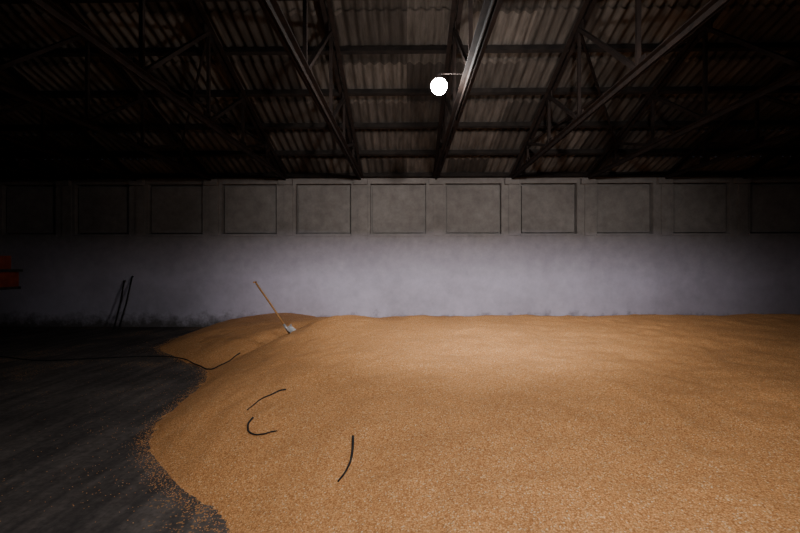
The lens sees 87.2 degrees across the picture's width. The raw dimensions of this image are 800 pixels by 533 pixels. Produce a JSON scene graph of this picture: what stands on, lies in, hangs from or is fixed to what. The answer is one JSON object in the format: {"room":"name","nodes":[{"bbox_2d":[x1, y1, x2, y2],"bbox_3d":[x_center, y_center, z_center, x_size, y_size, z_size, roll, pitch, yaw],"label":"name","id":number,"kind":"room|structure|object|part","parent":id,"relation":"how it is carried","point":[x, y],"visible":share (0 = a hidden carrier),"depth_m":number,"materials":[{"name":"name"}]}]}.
{"room":"farm building","nodes":[
{"label":"farm building","id":0,"kind":"room"},
{"bbox_2d":[0,327,229,532],"bbox_3d":[0.017,1.800,1.050,32.600,0.200,22.100,0,0,1],"label":"floor","id":1,"kind":"structure","parent":0,"point":[60,393],"depth_m":4.33,"materials":[{"name":"concrete"}]},
{"bbox_2d":[0,256,22,289],"bbox_3d":[-9.821,0.605,9.064,2.420,2.190,1.220,0,0,1],"label":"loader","id":2,"kind":"object","parent":1,"relation":"on","point":[9,278],"visible":1,"depth_m":9.32,"materials":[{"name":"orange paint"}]},
{"bbox_2d":[113,280,125,329],"bbox_3d":[-7.689,1.041,11.513,0.077,1.335,0.610,0,0,-8],"label":"steel pole","id":3,"kind":"object","parent":1,"relation":"on","point":[124,281],"visible":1,"depth_m":11.50,"materials":[{"name":"metal"}]},
{"bbox_2d":[0,353,239,369],"bbox_3d":[-6.045,1.632,7.764,6.338,0.139,0.843,0,0,10],"label":"power cable","id":4,"kind":"object","parent":1,"relation":"on","point":[238,353],"visible":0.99,"depth_m":7.66,"materials":[{"name":"black rubber"}]},
{"bbox_2d":[117,276,133,329],"bbox_3d":[-7.511,0.982,11.508,0.075,1.451,0.602,0,0,1],"label":"steel pole","id":5,"kind":"object","parent":1,"relation":"on","point":[131,276],"visible":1,"depth_m":11.49,"materials":[{"name":"metal"}]},
{"bbox_2d":[0,313,799,532],"bbox_3d":[4.360,1.292,5.027,23.338,0.845,13.197,0,0,1],"label":"pile","id":6,"kind":"object","parent":1,"relation":"on","point":[633,423],"depth_m":3.44,"materials":[{"name":"brown food"}]},
{"bbox_3d":[-1.256,1.420,3.701,0.409,0.070,0.144,0,0,42],"label":"rubber strip","id":7,"kind":"part","parent":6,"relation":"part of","materials":[{"name":"black rubber"}]},
{"bbox_3d":[-1.366,1.341,4.272,0.076,0.115,0.451,0,0,41],"label":"rubber strip","id":8,"kind":"part","parent":6,"relation":"part of","materials":[{"name":"black rubber"}]},
{"bbox_2d":[253,281,295,333],"bbox_3d":[-2.247,0.779,7.655,0.858,1.016,0.240,0,0,12],"label":"shovel","id":9,"kind":"object","parent":6,"relation":"on","point":[289,329],"visible":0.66,"depth_m":7.64,"materials":[{"name":"brown wood"}]},
{"bbox_3d":[-0.376,1.403,3.099,0.058,0.110,0.528,0,0,4],"label":"rubber strip","id":10,"kind":"part","parent":6,"relation":"part of","materials":[{"name":"black rubber"}]},
{"bbox_2d":[0,176,799,326],"bbox_3d":[0.101,-0.425,11.840,32.190,4.250,0.520,0,0,1],"label":"wall","id":11,"kind":"structure","parent":0,"point":[194,250],"depth_m":11.73,"materials":[{"name":"white paint"}]},
{"bbox_2d":[0,0,799,173],"bbox_3d":[0.014,-4.418,1.000,32.395,3.906,22.100,0,0,1],"label":"ceiling","id":12,"kind":"structure","parent":0,"point":[357,22],"depth_m":8.42,"materials":[{"name":"grey metal"}]},
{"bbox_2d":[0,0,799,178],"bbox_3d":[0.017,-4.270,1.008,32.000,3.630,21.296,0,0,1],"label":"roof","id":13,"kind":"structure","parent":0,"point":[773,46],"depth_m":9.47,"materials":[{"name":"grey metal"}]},
{"bbox_2d":[0,57,138,180],"bbox_3d":[-7.542,-4.282,1.138,0.184,3.896,21.386,0,0,1],"label":"roof truss","id":14,"kind":"object","parent":13,"relation":"attached to","point":[41,146],"depth_m":9.01,"materials":[{"name":"grey metal"}]},
{"bbox_2d":[0,0,213,180],"bbox_3d":[-5.452,-4.282,1.104,0.184,3.896,21.386,0,0,1],"label":"roof truss","id":15,"kind":"object","parent":13,"relation":"attached to","point":[85,120],"depth_m":7.60,"materials":[{"name":"grey metal"}]},
{"bbox_2d":[27,0,288,179],"bbox_3d":[-3.363,-4.282,1.069,0.184,3.896,21.386,0,0,1],"label":"roof truss","id":16,"kind":"object","parent":13,"relation":"attached to","point":[135,67],"depth_m":6.76,"materials":[{"name":"grey metal"}]},
{"bbox_2d":[257,0,363,179],"bbox_3d":[-1.273,-4.282,1.034,0.184,3.896,21.386,0,0,1],"label":"roof truss","id":17,"kind":"object","parent":13,"relation":"attached to","point":[272,10],"depth_m":6.72,"materials":[{"name":"grey metal"}]},
{"bbox_2d":[120,27,703,145],"bbox_3d":[-0.102,-3.465,8.603,27.209,1.088,3.032,0,0,1],"label":"braces","id":18,"kind":"structure","parent":13,"relation":"attached to","point":[192,98],"depth_m":8.48,"materials":[{"name":"grey metal"}]},
{"bbox_2d":[431,72,462,94],"bbox_3d":[0.648,-2.391,5.490,0.486,0.278,0.210,0,0,1],"label":"ceiling lamp","id":19,"kind":"object","parent":13,"relation":"hanging from","point":[438,85],"visible":1,"depth_m":5.43,"materials":[{"name":"white glass"}]},
{"bbox_3d":[0.510,-2.357,5.492,0.210,0.210,0.210,0,0,1],"label":"bulb","id":20,"kind":"part","parent":19,"relation":"part of","materials":[{"name":"white glass"}]},
{"bbox_2d":[433,0,502,179],"bbox_3d":[0.817,-4.282,1.000,0.184,3.896,21.386,0,0,1],"label":"roof truss","id":21,"kind":"object","parent":13,"relation":"attached to","point":[477,45],"depth_m":6.59,"materials":[{"name":"grey metal"}]},
{"bbox_2d":[508,0,731,179],"bbox_3d":[2.906,-4.282,0.965,0.184,3.896,21.386,0,0,1],"label":"roof truss","id":22,"kind":"object","parent":13,"relation":"attached to","point":[642,63],"depth_m":6.72,"materials":[{"name":"grey metal"}]},
{"bbox_2d":[584,4,799,178],"bbox_3d":[4.996,-4.282,0.931,0.184,3.896,21.386,0,0,1],"label":"roof truss","id":23,"kind":"object","parent":13,"relation":"attached to","point":[707,116],"depth_m":7.33,"materials":[{"name":"grey metal"}]},
{"bbox_2d":[662,49,799,178],"bbox_3d":[7.086,-4.282,0.896,0.184,3.896,21.386,0,0,1],"label":"roof truss","id":24,"kind":"object","parent":13,"relation":"attached to","point":[759,142],"depth_m":8.89,"materials":[{"name":"grey metal"}]}
]}

